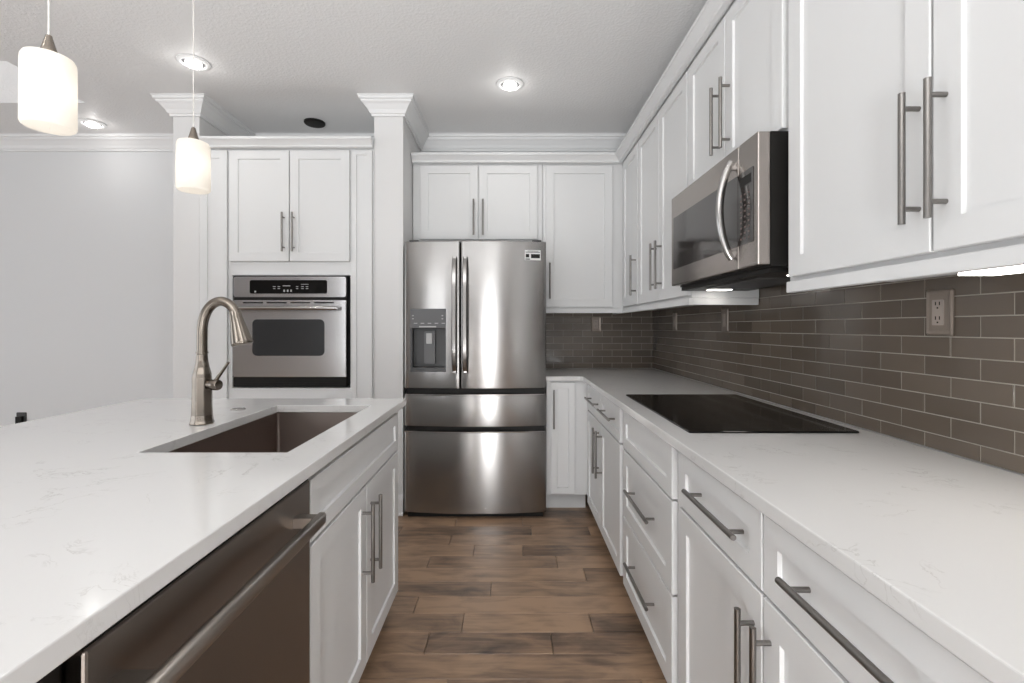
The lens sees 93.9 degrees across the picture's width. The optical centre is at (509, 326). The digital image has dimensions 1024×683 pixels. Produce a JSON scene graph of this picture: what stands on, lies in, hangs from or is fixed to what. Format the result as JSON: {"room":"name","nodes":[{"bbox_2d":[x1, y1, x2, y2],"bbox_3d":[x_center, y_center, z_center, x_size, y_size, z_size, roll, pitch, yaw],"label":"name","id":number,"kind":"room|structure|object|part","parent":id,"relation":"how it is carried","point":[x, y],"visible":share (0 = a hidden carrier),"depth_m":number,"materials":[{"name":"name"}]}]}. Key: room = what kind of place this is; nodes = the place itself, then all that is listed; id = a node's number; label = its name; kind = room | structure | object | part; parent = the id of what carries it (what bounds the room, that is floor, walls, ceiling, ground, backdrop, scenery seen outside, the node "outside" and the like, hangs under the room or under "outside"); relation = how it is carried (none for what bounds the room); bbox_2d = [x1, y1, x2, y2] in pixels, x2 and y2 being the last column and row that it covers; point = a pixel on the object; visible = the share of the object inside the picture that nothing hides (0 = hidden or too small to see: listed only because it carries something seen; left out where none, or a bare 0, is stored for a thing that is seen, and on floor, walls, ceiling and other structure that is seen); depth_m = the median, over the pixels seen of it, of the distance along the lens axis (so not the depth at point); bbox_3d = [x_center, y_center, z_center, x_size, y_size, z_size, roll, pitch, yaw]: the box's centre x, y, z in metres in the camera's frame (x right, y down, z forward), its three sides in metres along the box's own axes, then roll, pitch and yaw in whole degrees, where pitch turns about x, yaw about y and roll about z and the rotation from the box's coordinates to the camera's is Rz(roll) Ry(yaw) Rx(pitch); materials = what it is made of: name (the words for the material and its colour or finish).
{"room":"kitchen","nodes":[
{"label":"kitchen","id":0,"kind":"room"},
{"bbox_2d":[173,117,226,398],"bbox_3d":[-2.138,-0.130,3.467,0.175,2.740,0.624,0,0,0],"label":"column","id":1,"kind":"structure","parent":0,"point":[186,206],"depth_m":3.15,"materials":[{"name":"white paint"}]},
{"bbox_2d":[0,152,653,426],"bbox_3d":[-2.533,-0.270,3.855,7.635,3.020,0.150,0,0,0],"label":"wall","id":2,"kind":"structure","parent":0,"point":[86,238],"depth_m":3.78,"materials":[{"name":"white paint"}]},
{"bbox_2d":[15,412,26,423],"bbox_3d":[-3.860,0.735,3.764,0.078,0.121,0.030,0,0,0],"label":"wall outlet","id":3,"kind":"object","parent":2,"relation":"attached to","point":[20,417],"visible":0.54,"depth_m":3.77,"materials":[{"name":"grey plastic"}]},
{"bbox_2d":[15,416,22,423],"bbox_3d":[-3.860,0.735,3.760,0.044,0.060,0.021,0,0,0],"label":"receptacle","id":4,"kind":"object","parent":3,"relation":"attached to","point":[18,419],"depth_m":3.75,"materials":[{"name":"black plastic"}]},
{"bbox_2d":[398,494,402,515],"bbox_3d":[-3.442,1.171,3.455,5.476,0.135,0.647,0,0,0],"label":"baseboard","id":5,"kind":"structure","parent":2,"relation":"attached to","point":[400,496],"depth_m":3.14,"materials":[{"name":"white paint"}]},
{"bbox_2d":[413,164,541,241],"bbox_3d":[-0.233,-0.910,3.580,0.934,0.580,0.380,0,0,0],"label":"upper cabinet","id":6,"kind":"object","parent":2,"relation":"attached to","point":[452,202],"visible":0.8,"depth_m":3.44,"materials":[{"name":"white paint"}]},
{"bbox_3d":[-0.438,-0.894,3.440,0.416,0.531,0.020,0,0,0],"label":"door","id":7,"kind":"part","parent":6,"relation":"part of","materials":[{"name":"white paint"}]},
{"bbox_3d":[-0.260,-0.782,3.410,0.012,0.256,0.041,0,0,0],"label":"handle","id":8,"kind":"part","parent":6,"relation":"part of","materials":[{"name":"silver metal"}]},
{"bbox_3d":[-0.194,-0.782,3.410,0.012,0.256,0.041,0,0,0],"label":"handle","id":9,"kind":"part","parent":6,"relation":"part of","materials":[{"name":"silver metal"}]},
{"bbox_3d":[-0.012,-0.894,3.440,0.420,0.531,0.020,0,0,0],"label":"door","id":10,"kind":"part","parent":6,"relation":"part of","materials":[{"name":"white paint"}]},
{"bbox_2d":[542,162,622,312],"bbox_3d":[0.527,-0.650,3.580,0.582,1.100,0.380,0,0,0],"label":"upper cabinet","id":11,"kind":"object","parent":2,"relation":"attached to","point":[582,204],"visible":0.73,"depth_m":3.44,"materials":[{"name":"white paint"}]},
{"bbox_3d":[0.284,-0.329,3.410,0.012,0.256,0.041,0,0,0],"label":"handle","id":12,"kind":"part","parent":11,"relation":"part of","materials":[{"name":"silver metal"}]},
{"bbox_3d":[0.527,-0.116,3.449,0.581,0.032,0.022,0,0,0],"label":"light rail","id":13,"kind":"part","parent":11,"relation":"part of","materials":[{"name":"white paint"}]},
{"bbox_2d":[546,310,652,367],"bbox_3d":[0.685,0.076,3.776,0.900,0.498,0.007,0,0,0],"label":"backsplash","id":14,"kind":"structure","parent":2,"relation":"attached to","point":[625,340],"depth_m":3.77,"materials":[{"name":"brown tile"}]},
{"bbox_2d":[591,317,600,331],"bbox_3d":[0.678,-0.022,3.768,0.078,0.121,0.009,0,0,0],"label":"wall outlet","id":15,"kind":"object","parent":14,"relation":"attached to","point":[595,321],"visible":1,"depth_m":3.77,"materials":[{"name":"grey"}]},
{"bbox_2d":[0,0,732,132],"bbox_3d":[-2.533,-1.690,-0.210,7.335,0.380,7.980,0,0,0],"label":"ceiling","id":16,"kind":"structure","parent":0,"point":[583,66],"depth_m":2.64,"materials":[{"name":"white paint"}]},
{"bbox_2d":[18,0,77,135],"bbox_3d":[-1.066,-0.980,1.105,0.120,1.039,0.120,0,0,0],"label":"pendant lamp","id":17,"kind":"object","parent":16,"relation":"hanging from","point":[47,78],"visible":1,"depth_m":1.07,"materials":[{"name":"white glass"}]},
{"bbox_3d":[-1.066,-0.543,1.105,0.100,0.167,0.100,0,0,0],"label":"lamp shade","id":18,"kind":"part","parent":17,"relation":"part of","materials":[{"name":"white glass"}]},
{"bbox_3d":[-1.066,-1.075,1.105,0.004,0.810,0.004,0,0,0],"label":"cord","id":19,"kind":"part","parent":17,"relation":"part of","materials":[{"name":"grey plastic"}]},
{"bbox_2d":[78,118,106,128],"bbox_3d":[-3.070,-1.484,3.515,0.168,0.030,0.168,0,0,0],"label":"recessed light","id":20,"kind":"object","parent":16,"relation":"in","point":[91,123],"visible":0.98,"depth_m":3.49,"materials":[{"name":"white paint"}]},
{"bbox_2d":[175,0,210,194],"bbox_3d":[-1.070,-0.980,1.616,0.120,1.039,0.120,0,0,0],"label":"pendant lamp","id":21,"kind":"object","parent":16,"relation":"hanging from","point":[193,155],"visible":1,"depth_m":1.58,"materials":[{"name":"white glass"}]},
{"bbox_3d":[-1.070,-0.543,1.616,0.100,0.167,0.100,0,0,0],"label":"lamp shade","id":22,"kind":"part","parent":21,"relation":"part of","materials":[{"name":"white glass"}]},
{"bbox_3d":[-1.070,-1.075,1.616,0.004,0.810,0.004,0,0,0],"label":"cord","id":23,"kind":"part","parent":21,"relation":"part of","materials":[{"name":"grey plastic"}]},
{"bbox_2d":[176,54,210,70],"bbox_3d":[-1.790,-1.484,2.705,0.168,0.030,0.168,0,0,0],"label":"recessed light","id":24,"kind":"object","parent":16,"relation":"in","point":[200,64],"visible":0.88,"depth_m":2.68,"materials":[{"name":"white paint"}]},
{"bbox_2d":[304,118,325,127],"bbox_3d":[-1.430,-1.491,3.500,0.148,0.017,0.148,0,0,0],"label":"ceiling speaker","id":25,"kind":"object","parent":16,"relation":"attached to","point":[311,122],"visible":1,"depth_m":3.48,"materials":[{"name":"black plastic"}]},
{"bbox_2d":[496,77,523,91],"bbox_3d":[0.000,-1.484,2.950,0.168,0.030,0.168,0,0,0],"label":"recessed light","id":26,"kind":"object","parent":16,"relation":"in","point":[509,84],"visible":1,"depth_m":2.92,"materials":[{"name":"white paint"}]},
{"bbox_2d":[374,117,420,513],"bbox_3d":[-0.801,-0.130,3.467,0.192,2.740,0.624,0,0,0],"label":"column","id":27,"kind":"structure","parent":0,"point":[394,142],"depth_m":3.15,"materials":[{"name":"white paint"}]},
{"bbox_2d":[0,93,641,151],"bbox_3d":[-2.533,-1.443,-0.210,7.334,0.113,7.979,0,0,0],"label":"trim","id":28,"kind":"structure","parent":27,"relation":"attached to","point":[405,105],"depth_m":3.71,"materials":[{"name":"white paint"}]},
{"bbox_2d":[359,495,666,682],"bbox_3d":[-2.533,1.246,-0.210,7.333,0.012,7.978,0,0,0],"label":"floor","id":29,"kind":"structure","parent":0,"point":[565,587],"depth_m":2.11,"materials":[{"name":"brown wood"}]},
{"bbox_2d":[36,479,325,682],"bbox_3d":[-0.741,0.798,0.827,0.645,0.882,0.646,0,0,0],"label":"dishwasher","id":30,"kind":"object","parent":29,"relation":"on","point":[240,613],"visible":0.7,"depth_m":0.81,"materials":[{"name":"silver metal"}]},
{"bbox_3d":[-0.783,0.746,0.827,0.560,0.778,0.646,0,0,0],"label":"trim","id":31,"kind":"part","parent":30,"relation":"part of","materials":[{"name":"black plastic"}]},
{"bbox_3d":[-0.450,0.434,0.819,0.063,0.027,0.537,0,0,0],"label":"handle","id":32,"kind":"part","parent":30,"relation":"part of","materials":[{"name":"silver metal"}]},
{"bbox_2d":[198,136,373,398],"bbox_3d":[-1.474,0.004,3.431,1.149,2.471,0.694,0,0,0],"label":"tall cabinet","id":33,"kind":"object","parent":29,"relation":"on","point":[265,212],"depth_m":3.15,"materials":[{"name":"white paint"}]},
{"bbox_3d":[-1.950,-0.031,3.150,0.180,2.262,0.020,0,0,0],"label":"filler panel","id":34,"kind":"part","parent":33,"relation":"part of","materials":[{"name":"white paint"}]},
{"bbox_3d":[-1.649,-0.797,3.150,0.393,0.730,0.020,0,0,0],"label":"door","id":35,"kind":"part","parent":33,"relation":"part of","materials":[{"name":"white paint"}]},
{"bbox_3d":[-1.484,-0.620,3.120,0.012,0.256,0.041,0,0,0],"label":"handle","id":36,"kind":"part","parent":33,"relation":"part of","materials":[{"name":"silver metal"}]},
{"bbox_2d":[232,276,349,386],"bbox_3d":[-1.446,0.029,3.364,0.751,0.730,0.588,0,0,0],"label":"wall oven","id":37,"kind":"object","parent":33,"relation":"in","point":[298,327],"visible":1,"depth_m":3.13,"materials":[{"name":"grey metal"}]},
{"bbox_3d":[-1.446,-0.122,3.098,0.661,0.025,0.057,0,0,0],"label":"handle","id":38,"kind":"part","parent":37,"relation":"part of","materials":[{"name":"silver metal"}]},
{"bbox_3d":[-1.446,0.076,3.136,0.747,0.504,0.020,0,0,0],"label":"door","id":39,"kind":"part","parent":37,"relation":"part of","materials":[{"name":"silver metal"}]},
{"bbox_3d":[-1.446,-0.264,3.140,0.739,0.135,0.004,0,0,0],"label":"control panel","id":40,"kind":"part","parent":37,"relation":"part of","materials":[{"name":"silver metal"}]},
{"bbox_3d":[-1.446,-0.264,3.151,0.751,0.144,0.019,0,0,0],"label":"control panel frame","id":41,"kind":"part","parent":37,"relation":"part of","materials":[{"name":"black plastic"}]},
{"bbox_3d":[-1.418,-0.620,3.120,0.012,0.256,0.041,0,0,0],"label":"handle","id":42,"kind":"part","parent":33,"relation":"part of","materials":[{"name":"silver metal"}]},
{"bbox_3d":[-1.251,-0.797,3.150,0.392,0.730,0.020,0,0,0],"label":"door","id":43,"kind":"part","parent":33,"relation":"part of","materials":[{"name":"white paint"}]},
{"bbox_3d":[-0.974,-0.031,3.150,0.133,2.262,0.020,0,0,0],"label":"filler panel","id":44,"kind":"part","parent":33,"relation":"part of","materials":[{"name":"white paint"}]},
{"bbox_2d":[308,411,397,682],"bbox_3d":[-0.765,0.798,1.651,0.645,0.883,0.997,0,0,0],"label":"base cabinet","id":45,"kind":"object","parent":29,"relation":"on","point":[354,554],"visible":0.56,"depth_m":1.50,"materials":[{"name":"white paint"}]},
{"bbox_3d":[-0.493,0.835,1.383,0.020,0.602,0.448,0,0,0],"label":"door","id":46,"kind":"part","parent":45,"relation":"part of","materials":[{"name":"white paint"}]},
{"bbox_3d":[-0.493,0.449,1.611,0.020,0.154,0.904,0,0,0],"label":"drawer","id":47,"kind":"part","parent":45,"relation":"part of","materials":[{"name":"white paint"}]},
{"bbox_3d":[-0.463,0.708,1.567,0.041,0.256,0.012,0,0,0],"label":"handle","id":48,"kind":"part","parent":45,"relation":"part of","materials":[{"name":"silver metal"}]},
{"bbox_3d":[-0.463,0.708,1.657,0.041,0.256,0.012,0,0,0],"label":"handle","id":49,"kind":"part","parent":45,"relation":"part of","materials":[{"name":"silver metal"}]},
{"bbox_3d":[-0.493,0.835,1.839,0.020,0.602,0.450,0,0,0],"label":"door","id":50,"kind":"part","parent":45,"relation":"part of","materials":[{"name":"white paint"}]},
{"bbox_2d":[405,240,545,515],"bbox_3d":[-0.226,0.336,3.375,0.922,1.804,0.751,0,0,0],"label":"refrigerator","id":51,"kind":"object","parent":29,"relation":"on","point":[475,311],"visible":1,"depth_m":3.08,"materials":[{"name":"grey metal"}]},
{"bbox_3d":[-0.505,-0.079,3.123,0.364,0.953,0.102,0,0,0],"label":"door","id":52,"kind":"part","parent":51,"relation":"part of","materials":[{"name":"silver metal"}]},
{"bbox_3d":[-0.353,-0.077,3.039,0.030,0.745,0.075,0,0,0],"label":"handle","id":53,"kind":"part","parent":51,"relation":"part of","materials":[{"name":"silver metal"}]},
{"bbox_3d":[-0.285,-0.077,3.037,0.030,0.745,0.075,0,0,0],"label":"handle","id":54,"kind":"part","parent":51,"relation":"part of","materials":[{"name":"silver metal"}]},
{"bbox_3d":[-0.226,0.942,3.122,0.922,0.524,0.104,0,0,0],"label":"freezer drawer","id":55,"kind":"part","parent":51,"relation":"part of","materials":[{"name":"silver metal"}]},
{"bbox_3d":[-0.226,0.542,3.122,0.922,0.204,0.104,0,0,0],"label":"drawer","id":56,"kind":"part","parent":51,"relation":"part of","materials":[{"name":"silver metal"}]},
{"bbox_3d":[-0.041,-0.079,3.122,0.552,0.953,0.104,0,0,0],"label":"door","id":57,"kind":"part","parent":51,"relation":"part of","materials":[{"name":"silver metal"}]},
{"bbox_2d":[525,252,539,259],"bbox_3d":[0.147,-0.465,3.094,0.095,0.057,0.002,0,0,-8],"label":"print","id":58,"kind":"object","parent":51,"relation":"attached to","point":[528,255],"depth_m":3.09,"materials":[{"name":"white paper"}]},
{"bbox_2d":[545,381,587,507],"bbox_3d":[0.381,0.798,3.449,0.274,0.883,0.658,0,0,0],"label":"base cabinet","id":59,"kind":"object","parent":29,"relation":"on","point":[566,405],"visible":0.69,"depth_m":3.17,"materials":[{"name":"white paint"}]},
{"bbox_3d":[0.288,0.540,3.140,0.012,0.256,0.041,0,0,0],"label":"handle","id":60,"kind":"part","parent":59,"relation":"part of","materials":[{"name":"silver metal"}]},
{"bbox_3d":[0.350,0.735,3.170,0.159,0.738,0.020,0,0,0],"label":"door","id":61,"kind":"part","parent":59,"relation":"part of","materials":[{"name":"white paint"}]},
{"bbox_2d":[584,384,624,575],"bbox_3d":[0.796,0.798,2.958,0.673,0.883,1.620,0,0,0],"label":"base cabinet","id":62,"kind":"object","parent":29,"relation":"on","point":[605,447],"visible":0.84,"depth_m":2.48,"materials":[{"name":"white paint"}]},
{"bbox_3d":[0.480,0.440,2.830,0.041,0.013,0.285,0,0,0],"label":"handle","id":63,"kind":"part","parent":62,"relation":"part of","materials":[{"name":"silver metal"}]},
{"bbox_3d":[0.510,0.448,2.869,0.020,0.160,0.442,0,0,0],"label":"drawer","id":64,"kind":"part","parent":62,"relation":"part of","materials":[{"name":"white paint"}]},
{"bbox_3d":[0.510,0.835,2.869,0.020,0.595,0.442,0,0,0],"label":"door","id":65,"kind":"part","parent":62,"relation":"part of","materials":[{"name":"white paint"}]},
{"bbox_3d":[0.480,0.695,2.690,0.041,0.256,0.012,0,0,0],"label":"handle","id":66,"kind":"part","parent":62,"relation":"part of","materials":[{"name":"silver metal"}]},
{"bbox_3d":[0.480,0.695,2.600,0.041,0.256,0.012,0,0,0],"label":"handle","id":67,"kind":"part","parent":62,"relation":"part of","materials":[{"name":"silver metal"}]},
{"bbox_3d":[0.480,0.440,2.400,0.041,0.013,0.285,0,0,0],"label":"handle","id":68,"kind":"part","parent":62,"relation":"part of","materials":[{"name":"silver metal"}]},
{"bbox_3d":[0.510,0.448,2.409,0.020,0.160,0.467,0,0,0],"label":"drawer","id":69,"kind":"part","parent":62,"relation":"part of","materials":[{"name":"white paint"}]},
{"bbox_3d":[0.510,0.835,2.409,0.020,0.595,0.467,0,0,0],"label":"door","id":70,"kind":"part","parent":62,"relation":"part of","materials":[{"name":"white paint"}]},
{"bbox_2d":[546,368,1023,682],"bbox_3d":[0.681,0.341,1.736,0.889,0.030,4.071,0,0,0],"label":"countertop","id":71,"kind":"structure","parent":62,"relation":"on","point":[937,537],"depth_m":0.86,"materials":[{"name":"white stone"}]},
{"bbox_2d":[626,394,858,432],"bbox_3d":[0.811,0.322,1.867,0.524,0.006,0.807,0,0,0],"label":"cooktop","id":72,"kind":"object","parent":71,"relation":"in","point":[693,413],"visible":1,"depth_m":1.71,"materials":[{"name":"black glass"}]},
{"bbox_2d":[623,411,681,682],"bbox_3d":[0.796,0.798,1.794,0.673,0.883,0.702,0,0,0],"label":"base cabinet","id":73,"kind":"object","parent":29,"relation":"on","point":[651,505],"visible":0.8,"depth_m":1.68,"materials":[{"name":"white paint"}]},
{"bbox_3d":[0.480,0.965,1.790,0.041,0.013,0.315,0,0,0],"label":"handle","id":74,"kind":"part","parent":73,"relation":"part of","materials":[{"name":"silver metal"}]},
{"bbox_3d":[0.480,0.668,1.790,0.041,0.013,0.315,0,0,0],"label":"handle","id":75,"kind":"part","parent":73,"relation":"part of","materials":[{"name":"silver metal"}]},
{"bbox_3d":[0.510,0.450,1.796,0.020,0.164,0.637,0,0,0],"label":"drawer","id":76,"kind":"part","parent":73,"relation":"part of","materials":[{"name":"white paint"}]},
{"bbox_3d":[0.510,0.985,1.796,0.020,0.298,0.637,0,0,0],"label":"drawer","id":77,"kind":"part","parent":73,"relation":"part of","materials":[{"name":"white paint"}]},
{"bbox_3d":[0.510,0.684,1.796,0.020,0.288,0.637,0,0,0],"label":"drawer","id":78,"kind":"part","parent":73,"relation":"part of","materials":[{"name":"white paint"}]},
{"bbox_2d":[679,452,991,682],"bbox_3d":[0.796,0.798,0.927,0.673,0.883,1.024,0,0,0],"label":"base cabinet","id":79,"kind":"object","parent":29,"relation":"on","point":[757,604],"visible":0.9,"depth_m":0.91,"materials":[{"name":"white paint"}]},
{"bbox_3d":[0.480,0.440,1.140,0.041,0.013,0.285,0,0,0],"label":"handle","id":80,"kind":"part","parent":79,"relation":"part of","materials":[{"name":"silver metal"}]},
{"bbox_3d":[0.510,0.447,1.182,0.020,0.157,0.464,0,0,0],"label":"drawer","id":81,"kind":"part","parent":79,"relation":"part of","materials":[{"name":"white paint"}]},
{"bbox_3d":[0.510,0.834,1.182,0.020,0.601,0.464,0,0,0],"label":"door","id":82,"kind":"part","parent":79,"relation":"part of","materials":[{"name":"white paint"}]},
{"bbox_3d":[0.480,0.705,0.980,0.041,0.256,0.012,0,0,0],"label":"handle","id":83,"kind":"part","parent":79,"relation":"part of","materials":[{"name":"silver metal"}]},
{"bbox_3d":[0.480,0.705,0.918,0.041,0.256,0.012,0,0,0],"label":"handle","id":84,"kind":"part","parent":79,"relation":"part of","materials":[{"name":"silver metal"}]},
{"bbox_3d":[0.510,0.834,0.692,0.020,0.601,0.504,0,0,0],"label":"door","id":85,"kind":"part","parent":79,"relation":"part of","materials":[{"name":"white paint"}]},
{"bbox_3d":[0.480,0.440,0.688,0.041,0.013,0.285,0,0,0],"label":"handle","id":86,"kind":"part","parent":79,"relation":"part of","materials":[{"name":"silver metal"}]},
{"bbox_3d":[0.510,0.447,0.692,0.020,0.157,0.504,0,0,0],"label":"drawer","id":87,"kind":"part","parent":79,"relation":"part of","materials":[{"name":"white paint"}]},
{"bbox_3d":[-0.765,0.798,0.110,0.645,0.883,0.779,0,0,0],"label":"base cabinet","id":88,"kind":"object","parent":29,"relation":"on","visible":0},
{"bbox_2d":[0,399,405,682],"bbox_3d":[-1.070,0.341,0.939,1.196,0.030,2.478,0,0,0],"label":"countertop","id":89,"kind":"structure","parent":88,"relation":"on","point":[97,517],"depth_m":0.90,"materials":[{"name":"white stone"}]},
{"bbox_2d":[189,297,252,425],"bbox_3d":[-0.971,0.111,1.610,0.206,0.428,0.075,0,0,0],"label":"faucet","id":90,"kind":"object","parent":89,"relation":"on","point":[203,384],"visible":1,"depth_m":1.59,"materials":[{"name":"silver metal"}]},
{"bbox_3d":[-0.962,0.149,1.598,0.054,0.069,0.015,0,0,0],"label":"lever","id":91,"kind":"part","parent":90,"relation":"part of","materials":[{"name":"silver metal"}]},
{"bbox_2d":[230,407,245,410],"bbox_3d":[-1.070,0.323,1.880,0.054,0.005,0.054,0,0,0],"label":"cover","id":92,"kind":"object","parent":89,"relation":"on","point":[238,408],"visible":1,"depth_m":1.87,"materials":[{"name":"silver metal"}]},
{"bbox_2d":[167,412,357,452],"bbox_3d":[-0.774,0.469,1.615,0.414,0.224,0.772,0,0,0],"label":"sink","id":93,"kind":"object","parent":89,"relation":"in","point":[279,432],"visible":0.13,"depth_m":1.95,"materials":[{"name":"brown metal"}]},
{"bbox_2d":[654,368,1023,475],"bbox_3d":[1.210,-0.270,-0.210,0.150,3.020,7.980,0,0,0],"label":"wall","id":94,"kind":"structure","parent":0,"point":[654,368],"depth_m":1.43,"materials":[{"name":"white paint"}]},
{"bbox_2d":[613,136,684,313],"bbox_3d":[0.942,-0.650,3.382,0.365,1.100,0.771,0,0,0],"label":"upper cabinet","id":95,"kind":"object","parent":94,"relation":"attached to","point":[630,164],"visible":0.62,"depth_m":3.18,"materials":[{"name":"white paint"}]},
{"bbox_3d":[0.819,-0.116,3.382,0.022,0.032,0.770,0,0,0],"label":"light rail","id":96,"kind":"part","parent":95,"relation":"part of","materials":[{"name":"white paint"}]},
{"bbox_3d":[0.810,-0.651,3.200,0.020,1.017,0.390,0,0,0],"label":"door","id":97,"kind":"part","parent":95,"relation":"part of","materials":[{"name":"white paint"}]},
{"bbox_3d":[0.780,-0.329,3.040,0.041,0.256,0.012,0,0,0],"label":"handle","id":98,"kind":"part","parent":95,"relation":"part of","materials":[{"name":"silver metal"}]},
{"bbox_2d":[638,62,758,310],"bbox_3d":[0.942,-0.650,2.576,0.365,1.100,0.836,0,0,0],"label":"upper cabinet","id":99,"kind":"object","parent":94,"relation":"attached to","point":[663,145],"visible":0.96,"depth_m":2.51,"materials":[{"name":"white paint"}]},
{"bbox_3d":[0.810,-0.651,2.779,0.020,1.017,0.412,0,0,0],"label":"door","id":100,"kind":"part","parent":99,"relation":"part of","materials":[{"name":"white paint"}]},
{"bbox_3d":[0.780,-0.329,2.612,0.041,0.256,0.012,0,0,0],"label":"handle","id":101,"kind":"part","parent":99,"relation":"part of","materials":[{"name":"silver metal"}]},
{"bbox_3d":[0.780,-0.329,2.525,0.041,0.256,0.012,0,0,0],"label":"handle","id":102,"kind":"part","parent":99,"relation":"part of","materials":[{"name":"silver metal"}]},
{"bbox_3d":[0.810,-0.651,2.366,0.020,1.017,0.402,0,0,0],"label":"door","id":103,"kind":"part","parent":99,"relation":"part of","materials":[{"name":"white paint"}]},
{"bbox_3d":[0.966,-0.116,2.576,0.316,0.032,0.836,0,0,0],"label":"light rail","id":104,"kind":"part","parent":99,"relation":"part of","materials":[{"name":"white paint"}]},
{"bbox_2d":[688,0,788,185],"bbox_3d":[0.942,-0.889,1.778,0.365,0.622,0.755,0,0,0],"label":"upper cabinet","id":105,"kind":"object","parent":94,"relation":"attached to","point":[738,79],"visible":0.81,"depth_m":1.69,"materials":[{"name":"white paint"}]},
{"bbox_3d":[0.810,-0.873,1.966,0.020,0.574,0.365,0,0,0],"label":"door","id":106,"kind":"part","parent":105,"relation":"part of","materials":[{"name":"white paint"}]},
{"bbox_3d":[0.780,-0.782,1.822,0.041,0.256,0.012,0,0,0],"label":"handle","id":107,"kind":"part","parent":105,"relation":"part of","materials":[{"name":"silver metal"}]},
{"bbox_3d":[0.780,-0.782,1.742,0.041,0.256,0.012,0,0,0],"label":"handle","id":108,"kind":"part","parent":105,"relation":"part of","materials":[{"name":"silver metal"}]},
{"bbox_2d":[672,131,789,290],"bbox_3d":[0.896,-0.368,1.780,0.454,0.417,0.751,0,0,0],"label":"microwave","id":109,"kind":"object","parent":105,"relation":"attached to","point":[730,226],"visible":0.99,"depth_m":1.55,"materials":[{"name":"silver metal"}]},
{"bbox_3d":[0.747,-0.380,1.840,0.038,0.392,0.630,0,0,0],"label":"door","id":110,"kind":"part","parent":109,"relation":"part of","materials":[{"name":"silver metal"}]},
{"bbox_3d":[0.701,-0.378,1.556,0.063,0.326,0.020,0,0,0],"label":"handle","id":111,"kind":"part","parent":109,"relation":"part of","materials":[{"name":"silver metal"}]},
{"bbox_3d":[0.747,-0.380,1.464,0.038,0.392,0.118,0,0,0],"label":"control panel","id":112,"kind":"part","parent":109,"relation":"part of","materials":[{"name":"silver metal"}]},
{"bbox_3d":[0.810,-0.873,1.591,0.020,0.574,0.372,0,0,0],"label":"door","id":113,"kind":"part","parent":105,"relation":"part of","materials":[{"name":"white paint"}]},
{"bbox_2d":[653,273,1023,473],"bbox_3d":[1.131,0.076,1.736,0.007,0.498,4.072,0,0,0],"label":"backsplash","id":114,"kind":"structure","parent":94,"relation":"attached to","point":[863,356],"depth_m":1.45,"materials":[{"name":"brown tile"}]},
{"bbox_2d":[672,313,676,330],"bbox_3d":[1.122,-0.035,3.260,0.010,0.121,0.078,0,0,0],"label":"wall outlet","id":115,"kind":"object","parent":114,"relation":"attached to","point":[674,315],"visible":1,"depth_m":3.25,"materials":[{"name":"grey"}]},
{"bbox_2d":[721,309,728,331],"bbox_3d":[1.122,-0.035,2.500,0.010,0.121,0.078,0,0,0],"label":"wall outlet","id":116,"kind":"object","parent":114,"relation":"attached to","point":[724,312],"visible":1,"depth_m":2.49,"materials":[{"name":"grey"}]},
{"bbox_2d":[723,314,725,326],"bbox_3d":[1.120,-0.035,2.500,0.003,0.067,0.033,0,0,0],"label":"receptacle","id":117,"kind":"object","parent":116,"relation":"attached to","point":[724,315],"depth_m":2.49,"materials":[{"name":"beige plastic"}]},
{"bbox_2d":[926,288,954,335],"bbox_3d":[1.123,-0.038,1.251,0.009,0.121,0.078,0,0,0],"label":"wall outlet","id":118,"kind":"object","parent":114,"relation":"attached to","point":[940,303],"visible":1,"depth_m":1.24,"materials":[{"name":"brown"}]},
{"bbox_2d":[932,299,943,324],"bbox_3d":[1.120,-0.038,1.251,0.002,0.067,0.033,0,0,0],"label":"receptacle","id":119,"kind":"object","parent":118,"relation":"attached to","point":[937,304],"depth_m":1.25,"materials":[{"name":"beige plastic"}]},
{"bbox_2d":[786,0,1023,292],"bbox_3d":[0.942,-0.650,0.915,0.365,1.100,0.968,0,0,0],"label":"upper cabinet","id":120,"kind":"object","parent":94,"relation":"attached to","point":[906,117],"visible":1,"depth_m":0.96,"materials":[{"name":"white paint"}]},
{"bbox_2d":[411,0,732,163],"bbox_3d":[0.049,-1.201,1.929,1.498,0.062,2.998,0,0,0],"label":"crown molding","id":121,"kind":"structure","parent":120,"relation":"attached to","point":[712,11],"depth_m":3.00,"materials":[{"name":"white paint"}]},
{"bbox_3d":[0.810,-0.651,1.143,0.020,1.017,0.464,0,0,0],"label":"door","id":122,"kind":"part","parent":120,"relation":"part of","materials":[{"name":"white paint"}]},
{"bbox_3d":[0.819,-0.116,0.915,0.022,0.032,0.968,0,0,0],"label":"light rail","id":123,"kind":"part","parent":120,"relation":"part of","materials":[{"name":"white paint"}]},
{"bbox_3d":[0.780,-0.329,0.935,0.041,0.256,0.012,0,0,0],"label":"handle","id":124,"kind":"part","parent":120,"relation":"part of","materials":[{"name":"silver metal"}]},
{"bbox_3d":[0.780,-0.329,0.877,0.041,0.256,0.012,0,0,0],"label":"handle","id":125,"kind":"part","parent":120,"relation":"part of","materials":[{"name":"silver metal"}]},
{"bbox_3d":[0.810,-0.651,0.675,0.020,1.017,0.460,0,0,0],"label":"door","id":126,"kind":"part","parent":120,"relation":"part of","materials":[{"name":"white paint"}]},
{"bbox_2d":[958,265,1023,275],"bbox_3d":[0.922,-0.116,0.705,0.076,0.030,0.490,0,0,0],"label":"light","id":127,"kind":"object","parent":120,"relation":"attached to","point":[1013,269],"visible":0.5,"depth_m":0.89,"materials":[{"name":"white plastic"}]}
]}

